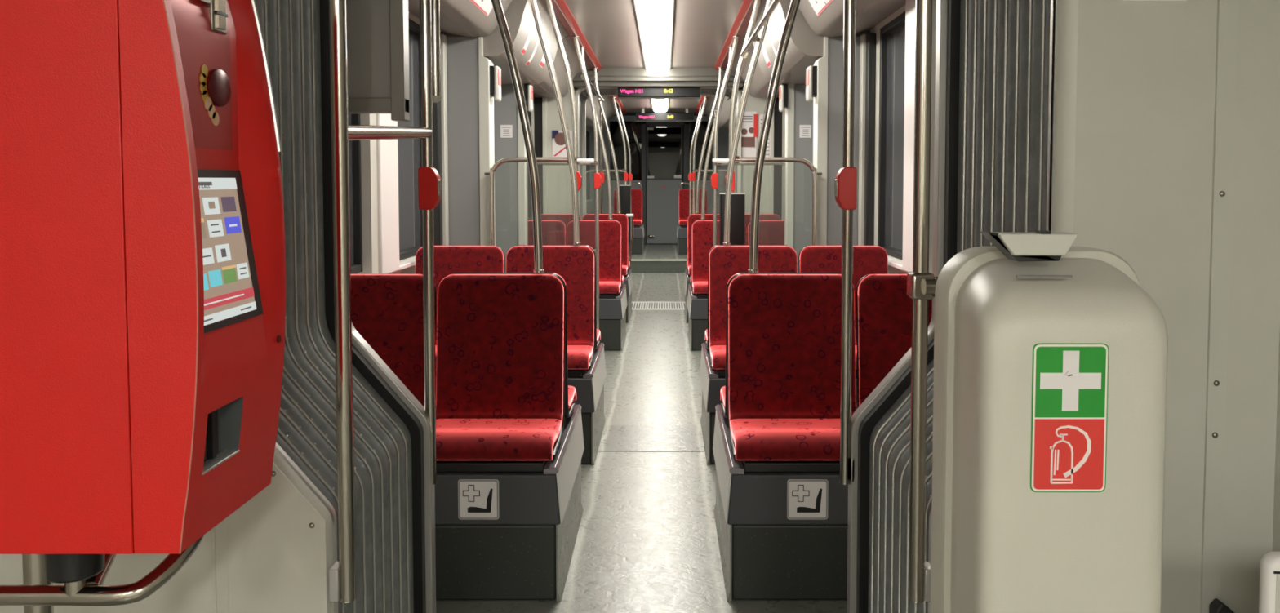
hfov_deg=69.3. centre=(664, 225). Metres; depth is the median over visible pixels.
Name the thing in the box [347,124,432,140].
bar
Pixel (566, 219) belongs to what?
seat
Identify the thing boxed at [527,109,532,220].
window
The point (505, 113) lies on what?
wall
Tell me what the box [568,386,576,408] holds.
cushion
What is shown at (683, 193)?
seat
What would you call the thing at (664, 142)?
door
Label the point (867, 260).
seat
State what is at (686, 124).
trim
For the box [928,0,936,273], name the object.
trim
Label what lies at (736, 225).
waste bin
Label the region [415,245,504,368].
seat
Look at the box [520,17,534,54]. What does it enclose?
notice
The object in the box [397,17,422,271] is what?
window
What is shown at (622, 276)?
seat
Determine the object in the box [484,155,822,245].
grab bar
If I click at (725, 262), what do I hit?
seat
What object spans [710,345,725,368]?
cushion
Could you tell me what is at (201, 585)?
wall
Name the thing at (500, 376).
seat
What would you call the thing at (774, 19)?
notice
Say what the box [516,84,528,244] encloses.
trim
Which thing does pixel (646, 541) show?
floor
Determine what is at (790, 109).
trim
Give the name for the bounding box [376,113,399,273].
trim
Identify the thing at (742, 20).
trim
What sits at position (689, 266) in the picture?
cushion
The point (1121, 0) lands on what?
wall sign
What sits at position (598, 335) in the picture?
cushion
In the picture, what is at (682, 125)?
wall
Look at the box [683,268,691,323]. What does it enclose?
plinth
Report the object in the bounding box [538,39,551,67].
notice
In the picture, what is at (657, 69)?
diffuser
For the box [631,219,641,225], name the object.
cushion
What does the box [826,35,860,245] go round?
wall
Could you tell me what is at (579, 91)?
trim
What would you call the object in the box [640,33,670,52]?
diffuser
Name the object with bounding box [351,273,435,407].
seat
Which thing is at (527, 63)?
notice
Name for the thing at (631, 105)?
ceiling
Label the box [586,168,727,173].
glass wall
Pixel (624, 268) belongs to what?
cushion
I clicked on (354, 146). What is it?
window
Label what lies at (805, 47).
ceiling
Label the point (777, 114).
trim
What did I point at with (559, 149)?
photo poster
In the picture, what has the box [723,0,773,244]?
pole
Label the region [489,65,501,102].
signal
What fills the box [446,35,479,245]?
wall
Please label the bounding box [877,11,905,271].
window
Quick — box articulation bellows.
[255,0,1050,612]
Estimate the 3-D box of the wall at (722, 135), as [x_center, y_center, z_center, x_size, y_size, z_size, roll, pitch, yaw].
[-0.065,-0.795,16.361,2.500,2.270,0.060,0,3,0]
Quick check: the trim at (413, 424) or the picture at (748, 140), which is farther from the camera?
the picture at (748, 140)
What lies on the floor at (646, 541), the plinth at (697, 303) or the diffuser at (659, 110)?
the plinth at (697, 303)
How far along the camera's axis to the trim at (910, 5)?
4.26 m
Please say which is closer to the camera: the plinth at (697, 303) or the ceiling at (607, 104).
the plinth at (697, 303)
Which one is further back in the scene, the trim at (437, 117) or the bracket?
the trim at (437, 117)
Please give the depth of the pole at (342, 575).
1.80 m
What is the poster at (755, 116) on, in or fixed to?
attached to the wall at (559, 183)
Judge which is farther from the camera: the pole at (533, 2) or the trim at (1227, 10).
the pole at (533, 2)
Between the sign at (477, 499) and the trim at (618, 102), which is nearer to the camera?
the sign at (477, 499)
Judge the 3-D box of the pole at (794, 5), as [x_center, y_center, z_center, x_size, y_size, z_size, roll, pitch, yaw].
[0.429,-0.531,3.208,0.273,1.399,0.055,0,3,0]
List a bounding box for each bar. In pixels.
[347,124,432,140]
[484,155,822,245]
[581,74,604,102]
[739,0,780,58]
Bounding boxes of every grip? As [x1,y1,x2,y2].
[573,156,594,164]
[712,156,729,164]
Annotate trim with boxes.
[273,0,1078,612]
[275,0,1055,612]
[319,0,960,612]
[351,0,947,612]
[360,113,378,273]
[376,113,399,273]
[432,44,442,245]
[440,34,448,245]
[478,35,495,245]
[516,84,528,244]
[533,97,542,213]
[542,97,547,213]
[551,0,601,71]
[574,87,741,215]
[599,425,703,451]
[608,95,626,114]
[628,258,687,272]
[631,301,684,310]
[641,121,689,244]
[694,95,710,114]
[714,0,761,71]
[768,111,773,213]
[773,97,782,220]
[784,84,795,248]
[813,35,828,245]
[857,34,866,245]
[863,32,875,245]
[902,0,915,271]
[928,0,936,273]
[1200,0,1238,612]
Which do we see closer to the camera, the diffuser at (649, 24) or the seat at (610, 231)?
the diffuser at (649, 24)
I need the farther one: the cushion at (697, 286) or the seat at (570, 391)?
the cushion at (697, 286)
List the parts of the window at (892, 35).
pane, sill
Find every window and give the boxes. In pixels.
[347,113,362,273]
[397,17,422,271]
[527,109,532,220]
[586,130,592,202]
[609,121,711,180]
[783,107,785,220]
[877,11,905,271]
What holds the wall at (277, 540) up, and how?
attached to the wall at (201, 585)
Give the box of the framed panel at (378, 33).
[346,0,409,121]
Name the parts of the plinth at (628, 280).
edge rail, panel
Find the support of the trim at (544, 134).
attached to the wall at (559, 183)
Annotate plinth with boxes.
[434,404,584,601]
[435,342,606,465]
[599,284,626,351]
[622,268,632,323]
[628,223,644,254]
[676,223,687,254]
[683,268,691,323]
[687,284,707,351]
[699,342,857,465]
[712,403,857,601]
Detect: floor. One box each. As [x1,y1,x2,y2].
[435,272,847,612]
[628,244,687,258]
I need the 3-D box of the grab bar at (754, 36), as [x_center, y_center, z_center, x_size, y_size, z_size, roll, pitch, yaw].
[0.452,-0.918,4.230,0.048,0.042,2.090,0,3,0]
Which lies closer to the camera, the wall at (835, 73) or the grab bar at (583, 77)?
the wall at (835, 73)
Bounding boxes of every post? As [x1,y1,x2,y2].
[546,0,582,242]
[571,35,601,341]
[611,97,628,185]
[617,106,632,256]
[688,106,702,215]
[691,97,707,213]
[710,35,740,247]
[724,0,759,192]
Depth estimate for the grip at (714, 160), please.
5.27 m
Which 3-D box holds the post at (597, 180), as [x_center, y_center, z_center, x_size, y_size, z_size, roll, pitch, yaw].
[-0.586,-0.212,6.968,0.220,2.403,0.069,0,3,0]
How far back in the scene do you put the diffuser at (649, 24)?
6.12 m
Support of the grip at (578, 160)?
attached to the post at (573, 105)
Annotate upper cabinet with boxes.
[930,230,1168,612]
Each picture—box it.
[554,132,564,145]
[741,127,755,146]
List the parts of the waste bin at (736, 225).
lid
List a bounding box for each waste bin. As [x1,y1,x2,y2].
[619,185,631,248]
[719,192,745,244]
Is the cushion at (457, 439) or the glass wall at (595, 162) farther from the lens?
the glass wall at (595, 162)
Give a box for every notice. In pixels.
[500,124,512,137]
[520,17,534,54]
[524,35,539,65]
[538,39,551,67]
[761,40,771,67]
[768,34,784,64]
[773,17,786,53]
[799,124,811,137]
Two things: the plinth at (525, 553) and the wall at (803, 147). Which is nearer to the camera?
the plinth at (525, 553)
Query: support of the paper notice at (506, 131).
attached to the wall at (505, 113)
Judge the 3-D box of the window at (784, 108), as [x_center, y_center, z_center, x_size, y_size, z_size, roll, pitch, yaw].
[1.183,-0.598,8.181,0.095,1.265,1.900,0,3,0]
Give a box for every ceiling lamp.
[633,0,674,75]
[650,98,669,112]
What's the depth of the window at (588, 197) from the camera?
16.06 m
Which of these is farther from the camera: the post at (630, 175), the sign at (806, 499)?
the post at (630, 175)
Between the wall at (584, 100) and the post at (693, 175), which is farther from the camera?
the post at (693, 175)
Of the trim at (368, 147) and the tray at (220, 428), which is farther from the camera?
the trim at (368, 147)
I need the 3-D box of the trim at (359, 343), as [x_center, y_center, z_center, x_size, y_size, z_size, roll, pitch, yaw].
[-0.065,0.100,2.530,1.648,2.214,0.045,0,3,0]
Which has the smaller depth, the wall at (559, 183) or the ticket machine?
the ticket machine
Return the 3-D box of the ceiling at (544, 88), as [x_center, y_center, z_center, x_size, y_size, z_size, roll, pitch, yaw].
[-1.028,-1.371,8.113,0.615,0.314,2.260,0,3,0]
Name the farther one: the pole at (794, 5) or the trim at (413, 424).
the pole at (794, 5)
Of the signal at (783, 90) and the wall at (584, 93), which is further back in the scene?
the wall at (584, 93)
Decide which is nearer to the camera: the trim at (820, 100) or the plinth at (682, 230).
the trim at (820, 100)
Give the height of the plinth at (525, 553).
0.440 m
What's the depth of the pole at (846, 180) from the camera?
2.52 m
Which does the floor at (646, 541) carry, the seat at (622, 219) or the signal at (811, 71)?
the seat at (622, 219)
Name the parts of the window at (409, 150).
sill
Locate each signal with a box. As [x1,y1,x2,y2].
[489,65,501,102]
[524,84,533,111]
[778,84,787,111]
[805,65,817,101]
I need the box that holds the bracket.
[906,271,937,299]
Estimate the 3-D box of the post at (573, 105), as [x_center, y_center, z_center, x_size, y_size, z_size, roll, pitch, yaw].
[-0.586,-0.131,5.300,0.220,2.403,0.069,0,3,0]
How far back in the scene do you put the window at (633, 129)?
16.32 m
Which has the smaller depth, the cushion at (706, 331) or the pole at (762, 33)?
the pole at (762, 33)
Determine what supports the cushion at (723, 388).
on the seat at (724, 389)
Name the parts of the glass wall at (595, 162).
rail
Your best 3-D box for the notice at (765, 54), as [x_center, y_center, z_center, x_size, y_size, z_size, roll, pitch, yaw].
[0.709,-1.203,6.484,0.062,0.181,0.170,0,3,0]
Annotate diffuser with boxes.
[635,0,671,14]
[637,12,671,35]
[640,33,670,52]
[644,48,670,64]
[645,62,669,75]
[651,98,667,104]
[652,102,667,108]
[653,106,667,112]
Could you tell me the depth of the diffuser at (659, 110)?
13.62 m
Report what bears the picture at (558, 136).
on the photo poster at (559, 149)
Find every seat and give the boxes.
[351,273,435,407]
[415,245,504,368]
[435,273,564,460]
[451,272,576,417]
[506,245,595,368]
[516,244,600,348]
[528,220,565,244]
[541,213,581,244]
[566,220,622,293]
[582,213,628,275]
[613,182,642,225]
[616,220,623,285]
[678,188,706,225]
[687,213,719,275]
[691,220,746,293]
[705,244,789,348]
[708,245,797,368]
[720,272,840,417]
[727,273,856,460]
[744,213,780,244]
[798,245,888,368]
[856,273,932,407]
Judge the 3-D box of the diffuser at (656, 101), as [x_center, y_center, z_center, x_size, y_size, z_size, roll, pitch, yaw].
[-0.065,-1.640,12.053,0.216,0.062,0.790,0,3,0]
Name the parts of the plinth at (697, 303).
panel, edge rail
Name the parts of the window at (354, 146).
pane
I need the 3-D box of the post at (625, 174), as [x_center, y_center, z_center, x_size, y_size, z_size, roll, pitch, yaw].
[-0.586,-0.463,12.092,0.220,2.403,0.069,0,3,0]
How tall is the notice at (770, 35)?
0.199 m
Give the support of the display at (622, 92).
hanging from the ceiling at (606, 77)
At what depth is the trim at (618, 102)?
13.22 m
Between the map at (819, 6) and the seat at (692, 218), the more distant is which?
the seat at (692, 218)
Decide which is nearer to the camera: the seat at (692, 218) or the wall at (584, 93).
the seat at (692, 218)
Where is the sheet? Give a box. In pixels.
[759,114,768,156]
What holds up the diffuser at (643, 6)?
attached to the ceiling lamp at (655, 18)
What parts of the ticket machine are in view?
stand post, door, guard rail, slot plate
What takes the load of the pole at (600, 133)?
on the seat at (610, 231)
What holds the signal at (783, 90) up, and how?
attached to the wall at (803, 147)
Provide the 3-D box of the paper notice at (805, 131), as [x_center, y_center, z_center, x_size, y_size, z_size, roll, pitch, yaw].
[1.051,-0.701,6.901,0.088,0.095,0.004,0,3,0]
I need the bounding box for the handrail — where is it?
[431,0,441,102]
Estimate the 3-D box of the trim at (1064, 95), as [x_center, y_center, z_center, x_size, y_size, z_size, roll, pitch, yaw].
[-0.065,0.115,1.830,1.724,2.252,0.045,0,3,0]
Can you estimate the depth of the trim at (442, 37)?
5.27 m
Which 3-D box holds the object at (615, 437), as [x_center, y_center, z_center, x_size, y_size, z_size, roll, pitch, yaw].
[-0.065,1.097,4.769,0.515,0.002,0.480,0,3,0]
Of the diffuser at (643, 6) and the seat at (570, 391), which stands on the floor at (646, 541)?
the seat at (570, 391)
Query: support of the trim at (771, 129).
attached to the wall at (559, 183)
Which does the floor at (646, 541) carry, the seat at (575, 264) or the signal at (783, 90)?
the seat at (575, 264)
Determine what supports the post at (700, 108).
on the floor at (651, 251)
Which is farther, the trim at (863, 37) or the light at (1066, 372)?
the trim at (863, 37)
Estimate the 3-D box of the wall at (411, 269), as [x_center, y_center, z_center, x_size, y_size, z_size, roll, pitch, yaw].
[-1.345,-0.369,9.594,0.060,2.460,14.000,0,3,0]
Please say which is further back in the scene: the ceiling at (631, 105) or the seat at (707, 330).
the ceiling at (631, 105)
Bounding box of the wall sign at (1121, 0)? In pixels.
[1120,0,1186,1]
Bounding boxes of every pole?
[328,0,355,603]
[417,0,441,484]
[491,0,544,273]
[529,0,580,244]
[579,45,613,220]
[591,66,621,213]
[599,109,604,213]
[694,66,724,213]
[700,46,732,220]
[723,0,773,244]
[747,0,800,273]
[834,0,857,484]
[907,0,932,603]
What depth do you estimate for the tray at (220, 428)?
1.28 m
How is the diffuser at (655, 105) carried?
attached to the ceiling lamp at (659, 105)
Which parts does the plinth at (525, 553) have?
edge rail, panel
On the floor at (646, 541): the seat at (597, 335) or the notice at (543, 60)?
the seat at (597, 335)
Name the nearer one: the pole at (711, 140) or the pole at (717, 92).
the pole at (711, 140)
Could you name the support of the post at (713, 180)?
on the floor at (646, 541)
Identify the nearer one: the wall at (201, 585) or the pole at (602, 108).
the wall at (201, 585)
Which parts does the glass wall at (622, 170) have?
rail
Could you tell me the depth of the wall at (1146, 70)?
1.80 m
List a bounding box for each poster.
[551,130,572,156]
[741,111,756,156]
[753,114,757,137]
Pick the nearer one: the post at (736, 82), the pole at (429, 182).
the pole at (429, 182)
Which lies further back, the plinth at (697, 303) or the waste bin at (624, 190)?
the waste bin at (624, 190)
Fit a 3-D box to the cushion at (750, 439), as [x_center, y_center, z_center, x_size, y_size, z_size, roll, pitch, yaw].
[0.443,0.698,3.030,0.440,0.071,0.288,0,3,0]
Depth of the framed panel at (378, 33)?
2.73 m
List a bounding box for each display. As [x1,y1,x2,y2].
[617,87,700,98]
[635,108,693,121]
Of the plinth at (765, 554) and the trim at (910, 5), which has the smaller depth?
the plinth at (765, 554)
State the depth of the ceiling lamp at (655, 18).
6.47 m
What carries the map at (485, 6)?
attached to the ceiling at (457, 17)
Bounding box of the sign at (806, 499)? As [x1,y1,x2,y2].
[786,479,828,519]
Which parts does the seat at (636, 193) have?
grab handle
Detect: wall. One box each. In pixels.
[0,517,229,612]
[226,462,328,612]
[358,11,590,273]
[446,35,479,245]
[493,84,518,272]
[526,160,786,253]
[534,84,778,213]
[578,89,737,220]
[582,93,735,215]
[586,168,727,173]
[590,115,728,213]
[646,124,683,244]
[781,4,1279,551]
[793,84,813,272]
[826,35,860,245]
[1073,0,1279,612]
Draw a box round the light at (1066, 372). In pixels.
[1064,370,1072,375]
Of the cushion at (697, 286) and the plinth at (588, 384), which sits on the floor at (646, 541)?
the plinth at (588, 384)
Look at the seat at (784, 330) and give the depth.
3.20 m
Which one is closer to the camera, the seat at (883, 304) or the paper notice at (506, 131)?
the seat at (883, 304)
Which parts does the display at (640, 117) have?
frame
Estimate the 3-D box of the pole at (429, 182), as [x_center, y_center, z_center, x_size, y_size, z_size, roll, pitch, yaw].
[-0.641,-0.128,2.522,0.056,1.690,0.050,0,3,0]
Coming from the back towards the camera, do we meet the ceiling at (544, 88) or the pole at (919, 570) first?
the ceiling at (544, 88)
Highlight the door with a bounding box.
[646,124,682,244]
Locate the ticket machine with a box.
[0,0,285,612]
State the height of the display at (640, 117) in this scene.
0.194 m
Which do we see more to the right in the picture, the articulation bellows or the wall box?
the wall box
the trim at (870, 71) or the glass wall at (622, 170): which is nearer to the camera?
the trim at (870, 71)
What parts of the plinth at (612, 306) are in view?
edge rail, panel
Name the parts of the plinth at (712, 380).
panel, edge rail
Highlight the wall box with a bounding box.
[1258,551,1279,612]
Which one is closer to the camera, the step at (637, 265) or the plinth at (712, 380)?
the plinth at (712, 380)
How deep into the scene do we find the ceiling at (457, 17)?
4.85 m
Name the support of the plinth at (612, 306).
on the floor at (646, 541)
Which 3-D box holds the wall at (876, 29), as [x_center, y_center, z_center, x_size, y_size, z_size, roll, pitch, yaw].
[1.225,-0.027,2.602,0.080,2.460,13.600,0,3,0]
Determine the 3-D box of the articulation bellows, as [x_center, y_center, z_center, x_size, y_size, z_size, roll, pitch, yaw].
[-0.065,0.099,2.172,1.722,2.251,0.635,0,3,0]
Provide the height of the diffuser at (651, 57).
0.062 m
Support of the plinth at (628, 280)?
on the floor at (646, 541)
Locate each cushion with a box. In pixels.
[435,345,436,368]
[435,418,561,460]
[567,345,593,368]
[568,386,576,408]
[596,328,600,342]
[599,281,620,293]
[622,265,627,275]
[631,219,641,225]
[679,219,687,225]
[688,265,691,275]
[692,281,707,293]
[705,328,707,340]
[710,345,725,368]
[720,386,725,406]
[729,418,839,460]
[855,345,857,368]
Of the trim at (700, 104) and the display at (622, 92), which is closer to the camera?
the display at (622, 92)
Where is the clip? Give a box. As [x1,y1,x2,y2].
[1208,598,1234,612]
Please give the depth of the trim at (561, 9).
6.60 m
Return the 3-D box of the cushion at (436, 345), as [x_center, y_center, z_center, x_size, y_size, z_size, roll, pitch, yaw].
[-1.027,0.629,4.428,0.440,0.071,0.288,0,3,0]
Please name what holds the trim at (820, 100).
attached to the wall at (835, 73)
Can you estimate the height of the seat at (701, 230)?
0.559 m
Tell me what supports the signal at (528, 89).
attached to the wall at (505, 113)
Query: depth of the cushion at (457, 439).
2.92 m
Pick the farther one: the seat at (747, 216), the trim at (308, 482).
the seat at (747, 216)
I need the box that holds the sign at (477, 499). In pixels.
[457,479,499,519]
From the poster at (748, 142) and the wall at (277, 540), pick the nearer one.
the wall at (277, 540)
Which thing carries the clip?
attached to the wall at (1146, 70)
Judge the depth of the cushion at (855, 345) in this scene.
4.30 m
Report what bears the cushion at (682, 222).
on the seat at (683, 193)
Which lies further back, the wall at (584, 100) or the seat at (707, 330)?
the wall at (584, 100)
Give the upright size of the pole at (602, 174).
1.560 m
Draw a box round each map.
[469,0,493,16]
[808,0,833,16]
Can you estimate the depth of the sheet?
9.38 m
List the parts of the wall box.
panel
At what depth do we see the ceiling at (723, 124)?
12.98 m
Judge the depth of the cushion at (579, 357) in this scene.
4.32 m
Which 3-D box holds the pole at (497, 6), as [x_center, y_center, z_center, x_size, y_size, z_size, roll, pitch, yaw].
[-0.559,-0.531,3.208,0.273,1.399,0.055,0,3,0]
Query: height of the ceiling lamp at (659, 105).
0.088 m
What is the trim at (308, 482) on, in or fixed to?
attached to the wall at (201, 585)
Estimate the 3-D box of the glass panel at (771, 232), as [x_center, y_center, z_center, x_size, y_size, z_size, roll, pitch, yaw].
[0.897,0.250,7.351,0.446,0.559,0.404,0,3,0]
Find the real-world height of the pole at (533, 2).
1.399 m
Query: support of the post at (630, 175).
on the floor at (651, 251)
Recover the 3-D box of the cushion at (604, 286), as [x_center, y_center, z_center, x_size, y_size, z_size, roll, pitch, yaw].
[-0.573,0.489,7.304,0.440,0.071,0.288,0,3,0]
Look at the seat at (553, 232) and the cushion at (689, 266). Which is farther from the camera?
the cushion at (689, 266)
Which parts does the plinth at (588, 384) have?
edge rail, panel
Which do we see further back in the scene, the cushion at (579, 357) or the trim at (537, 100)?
the trim at (537, 100)
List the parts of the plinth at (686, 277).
panel, edge rail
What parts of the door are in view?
pane, panel, hinge plate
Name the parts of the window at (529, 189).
pane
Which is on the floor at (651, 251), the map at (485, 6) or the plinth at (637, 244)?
the plinth at (637, 244)
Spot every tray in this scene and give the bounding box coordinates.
[201,408,239,475]
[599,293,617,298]
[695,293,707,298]
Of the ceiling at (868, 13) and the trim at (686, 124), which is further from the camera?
the trim at (686, 124)
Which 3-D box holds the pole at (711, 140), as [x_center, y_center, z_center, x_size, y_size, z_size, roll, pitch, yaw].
[0.429,-0.740,7.483,0.273,1.399,0.055,0,3,0]
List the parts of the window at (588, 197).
pane, frame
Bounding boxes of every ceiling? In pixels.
[408,0,512,37]
[440,0,568,84]
[531,35,591,97]
[564,0,743,67]
[572,67,743,93]
[586,95,619,128]
[619,95,702,112]
[703,95,730,129]
[724,35,780,97]
[742,0,870,84]
[799,0,905,37]
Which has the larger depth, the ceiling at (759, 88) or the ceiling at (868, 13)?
the ceiling at (759, 88)
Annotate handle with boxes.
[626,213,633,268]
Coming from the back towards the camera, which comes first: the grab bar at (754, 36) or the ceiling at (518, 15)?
the ceiling at (518, 15)
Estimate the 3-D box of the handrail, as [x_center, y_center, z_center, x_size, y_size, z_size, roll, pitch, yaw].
[-0.655,-0.659,2.631,0.035,0.620,0.035,0,3,0]
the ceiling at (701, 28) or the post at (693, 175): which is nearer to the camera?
the ceiling at (701, 28)
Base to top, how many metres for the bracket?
0.052 m
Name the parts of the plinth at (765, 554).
panel, edge rail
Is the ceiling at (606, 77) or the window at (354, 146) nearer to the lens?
the window at (354, 146)
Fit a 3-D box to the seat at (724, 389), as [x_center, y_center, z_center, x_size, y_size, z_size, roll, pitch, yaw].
[0.443,0.439,3.496,0.446,0.559,0.404,0,3,0]
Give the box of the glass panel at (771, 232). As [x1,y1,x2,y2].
[747,220,784,244]
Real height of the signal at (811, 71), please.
0.200 m
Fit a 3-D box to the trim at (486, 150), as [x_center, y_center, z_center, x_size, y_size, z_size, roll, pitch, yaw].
[-1.040,-0.013,5.431,0.060,2.155,0.150,0,3,0]

